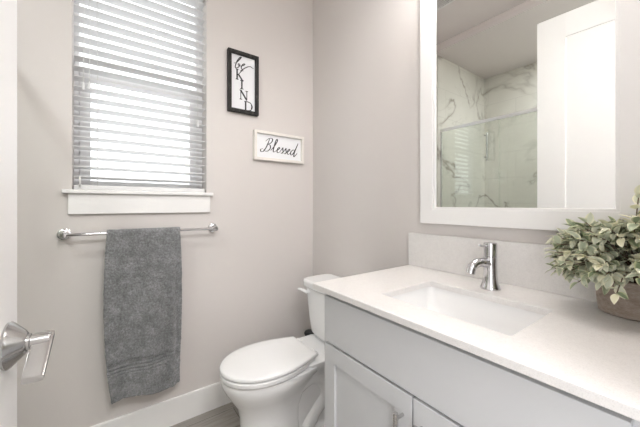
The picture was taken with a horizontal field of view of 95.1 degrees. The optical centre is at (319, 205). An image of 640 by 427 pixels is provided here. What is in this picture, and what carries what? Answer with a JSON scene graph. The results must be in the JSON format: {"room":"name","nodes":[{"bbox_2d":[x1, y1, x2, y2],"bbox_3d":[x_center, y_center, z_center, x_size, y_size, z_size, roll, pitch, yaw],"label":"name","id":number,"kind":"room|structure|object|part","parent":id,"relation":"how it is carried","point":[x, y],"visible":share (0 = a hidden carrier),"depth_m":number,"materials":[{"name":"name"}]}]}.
{"room":"bathroom","nodes":[
{"label":"bathroom","id":0,"kind":"room"},
{"bbox_2d":[17,0,312,426],"bbox_3d":[-0.711,-0.225,1.768,1.717,2.850,0.150,0,0,-36],"label":"wall","id":1,"kind":"structure","parent":0,"point":[241,280],"depth_m":1.68,"materials":[{"name":"grey paint"}]},
{"bbox_2d":[61,2,212,213],"bbox_3d":[-0.942,-0.609,1.579,0.667,1.302,0.177,0,0,-36],"label":"window","id":2,"kind":"structure","parent":1,"relation":"in","point":[82,201],"depth_m":1.51,"materials":[{"name":"white plastic"}]},
{"bbox_3d":[-0.924,-0.063,1.555,0.667,0.018,0.117,0,0,-36],"label":"sill","id":3,"kind":"part","parent":2,"relation":"part of","materials":[{"name":"white paint"}]},
{"bbox_3d":[-0.972,-0.384,1.610,0.544,0.602,0.028,0,0,-36],"label":"sash","id":4,"kind":"part","parent":2,"relation":"part of","materials":[{"name":"white plastic"}]},
{"bbox_2d":[73,0,204,192],"bbox_3d":[-0.929,-0.666,1.562,0.592,1.186,0.070,0,0,-36],"label":"window blind","id":5,"kind":"object","parent":2,"relation":"attached to","point":[199,4],"visible":0.96,"depth_m":1.55,"materials":[{"name":"white plastic"}]},
{"bbox_3d":[-1.122,-0.900,1.389,0.004,0.660,0.002,0,0,-36],"label":"pull cord","id":6,"kind":"part","parent":5,"relation":"part of","materials":[{"name":"white fabric"}]},
{"bbox_3d":[-1.104,-0.903,1.402,0.004,0.653,0.002,0,0,-36],"label":"pull cord","id":7,"kind":"part","parent":5,"relation":"part of","materials":[{"name":"white fabric"}]},
{"bbox_3d":[-1.100,-0.652,1.447,0.002,1.135,0.057,0,0,-36],"label":"ladder cord","id":8,"kind":"part","parent":5,"relation":"part of","materials":[{"name":"white fabric"}]},
{"bbox_3d":[-0.933,-0.085,1.568,0.592,0.022,0.052,0,0,-36],"label":"rail","id":9,"kind":"part","parent":5,"relation":"part of","materials":[{"name":"white plastic"}]},
{"bbox_2d":[57,223,217,239],"bbox_3d":[-0.882,0.134,1.504,0.712,0.052,0.078,0,0,-36],"label":"towel bar","id":10,"kind":"object","parent":1,"relation":"attached to","point":[63,234],"visible":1,"depth_m":1.35,"materials":[{"name":"silver metal"}]},
{"bbox_3d":[-1.146,0.134,1.306,0.029,0.029,0.066,0,0,-36],"label":"post","id":11,"kind":"part","parent":10,"relation":"part of","materials":[{"name":"silver metal"}]},
{"bbox_3d":[-0.867,0.134,1.483,0.644,0.015,0.015,0,0,-36],"label":"rail","id":12,"kind":"part","parent":10,"relation":"part of","materials":[{"name":"silver metal"}]},
{"bbox_2d":[103,227,181,403],"bbox_3d":[-0.875,0.532,1.465,0.339,0.834,0.066,0,0,-36],"label":"bath towel","id":13,"kind":"object","parent":10,"relation":"hanging from","point":[142,291],"visible":1,"depth_m":1.44,"materials":[{"name":"grey fabric"}]},
{"bbox_2d":[91,381,230,426],"bbox_3d":[-0.703,1.129,1.673,1.617,0.142,0.014,0,0,-36],"label":"baseboard","id":14,"kind":"structure","parent":1,"relation":"attached to","point":[170,412],"depth_m":1.60,"materials":[{"name":"white paint"}]},
{"bbox_2d":[227,47,258,116],"bbox_3d":[-0.478,-0.761,1.826,0.197,0.378,0.028,0,0,-36],"label":"framed sign","id":15,"kind":"object","parent":1,"relation":"attached to","point":[242,67],"visible":1,"depth_m":1.83,"materials":[{"name":"black wood"}]},
{"bbox_2d":[253,129,303,163],"bbox_3d":[-0.272,-0.387,1.975,0.373,0.190,0.028,0,0,-36],"label":"framed sign","id":16,"kind":"object","parent":1,"relation":"attached to","point":[267,146],"visible":1,"depth_m":1.97,"materials":[{"name":"beige paint"}]},
{"bbox_2d":[170,402,239,426],"bbox_3d":[0.027,1.225,-0.211,2.837,0.050,4.225,0,0,-36],"label":"floor","id":17,"kind":"structure","parent":0,"point":[227,415],"depth_m":1.64,"materials":[{"name":"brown wood"}]},
{"bbox_2d":[219,274,341,426],"bbox_3d":[-0.163,0.829,1.610,0.776,0.750,0.439,0,0,-36],"label":"toilet","id":18,"kind":"object","parent":17,"relation":"on","point":[279,382],"visible":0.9,"depth_m":1.46,"materials":[{"name":"white ceramic"}]},
{"bbox_3d":[-0.278,0.808,1.492,0.449,0.024,0.352,0,0,-36],"label":"seat","id":19,"kind":"part","parent":18,"relation":"part of","materials":[{"name":"white plastic"}]},
{"bbox_3d":[-0.272,0.780,1.495,0.464,0.025,0.354,0,0,-36],"label":"lid","id":20,"kind":"part","parent":18,"relation":"part of","materials":[{"name":"white plastic"}]},
{"bbox_3d":[-0.096,0.524,1.792,0.036,0.032,0.087,0,0,-43],"label":"flush lever","id":21,"kind":"part","parent":18,"relation":"part of","materials":[{"name":"white plastic"}]},
{"bbox_3d":[0.075,0.650,1.746,0.212,0.303,0.356,0,0,-36],"label":"tank","id":22,"kind":"part","parent":18,"relation":"part of","materials":[{"name":"white ceramic"}]},
{"bbox_3d":[0.073,0.475,1.744,0.237,0.044,0.380,0,0,-36],"label":"tank lid","id":23,"kind":"part","parent":18,"relation":"part of","materials":[{"name":"white ceramic"}]},
{"bbox_2d":[325,294,639,426],"bbox_3d":[0.461,0.758,0.920,0.608,0.884,0.833,0,0,-36],"label":"vanity cabinet","id":24,"kind":"object","parent":17,"relation":"on","point":[380,371],"visible":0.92,"depth_m":0.74,"materials":[{"name":"grey paint"}]},
{"bbox_3d":[0.137,0.800,0.930,0.020,0.590,0.384,0,0,-36],"label":"door","id":25,"kind":"part","parent":24,"relation":"part of","materials":[{"name":"grey paint"}]},
{"bbox_3d":[0.210,0.618,0.781,0.038,0.135,0.014,0,0,-36],"label":"handle","id":26,"kind":"part","parent":24,"relation":"part of","materials":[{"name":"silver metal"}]},
{"bbox_3d":[0.367,0.800,0.611,0.020,0.590,0.394,0,0,-36],"label":"door","id":27,"kind":"part","parent":24,"relation":"part of","materials":[{"name":"grey paint"}]},
{"bbox_2d":[313,265,639,421],"bbox_3d":[0.467,0.304,0.923,0.593,0.020,0.876,0,0,-36],"label":"countertop","id":28,"kind":"structure","parent":24,"relation":"on","point":[584,351],"depth_m":0.68,"materials":[{"name":"white stone"}]},
{"bbox_2d":[392,286,545,335],"bbox_3d":[0.428,0.378,0.895,0.324,0.126,0.434,0,0,-36],"label":"sink","id":29,"kind":"object","parent":28,"relation":"in","point":[508,320],"visible":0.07,"depth_m":0.99,"materials":[{"name":"white ceramic"}]},
{"bbox_2d":[466,242,500,290],"bbox_3d":[0.570,0.212,1.013,0.136,0.162,0.065,0,0,-31],"label":"faucet","id":30,"kind":"object","parent":28,"relation":"on","point":[489,282],"visible":1,"depth_m":1.01,"materials":[{"name":"silver metal"}]},
{"bbox_3d":[0.548,0.211,1.012,0.099,0.055,0.032,0,0,-20],"label":"spout","id":31,"kind":"part","parent":30,"relation":"part of","materials":[{"name":"silver metal"}]},
{"bbox_3d":[0.600,0.155,1.031,0.043,0.048,0.043,0,0,-36],"label":"handle","id":32,"kind":"part","parent":30,"relation":"part of","materials":[{"name":"silver metal"}]},
{"bbox_2d":[543,185,639,321],"bbox_3d":[0.774,0.121,0.747,0.251,0.344,0.344,0,0,-36],"label":"potted plant","id":33,"kind":"object","parent":28,"relation":"on","point":[606,253],"visible":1,"depth_m":0.74,"materials":[{"name":"green plant"}]},
{"bbox_3d":[0.836,0.245,0.773,0.119,0.096,0.160,0,0,-36],"label":"pot","id":34,"kind":"part","parent":33,"relation":"part of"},
{"bbox_2d":[313,0,580,276],"bbox_3d":[0.523,-0.225,1.441,0.100,2.850,1.825,0,0,-36],"label":"wall","id":35,"kind":"structure","parent":0,"point":[366,53],"depth_m":1.70,"materials":[{"name":"grey paint"}]},
{"bbox_2d":[408,232,596,301],"bbox_3d":[0.700,0.214,1.092,0.019,0.158,0.878,0,0,-36],"label":"backsplash","id":36,"kind":"structure","parent":35,"relation":"attached to","point":[520,264],"depth_m":1.09,"materials":[{"name":"white stone"}]},
{"bbox_2d":[420,0,639,231],"bbox_3d":[0.696,-0.508,1.091,0.028,1.184,0.729,0,0,-36],"label":"wall mirror","id":37,"kind":"object","parent":35,"relation":"attached to","point":[530,109],"visible":0.9,"depth_m":1.03,"materials":[{"name":"white paint"}]},
{"bbox_3d":[0.387,-0.225,0.205,1.767,2.850,0.220,0,0,-36],"label":"wall","id":38,"kind":"structure","parent":0,"visible":0},
{"bbox_2d":[0,0,54,426],"bbox_3d":[-0.356,-0.068,0.229,0.102,2.519,0.830,0,0,-33],"label":"door","id":39,"kind":"structure","parent":38,"relation":"in","point":[15,340],"depth_m":0.52,"materials":[{"name":"white paint"}]},
{"bbox_3d":[-0.545,0.250,0.527,0.026,0.082,0.082,0,0,-33],"label":"handle","id":40,"kind":"part","parent":39,"relation":"part of","materials":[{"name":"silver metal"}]},
{"bbox_3d":[-0.501,0.267,0.521,0.030,0.058,0.078,0,0,-33],"label":"lever","id":41,"kind":"part","parent":39,"relation":"part of","materials":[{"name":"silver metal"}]}
]}

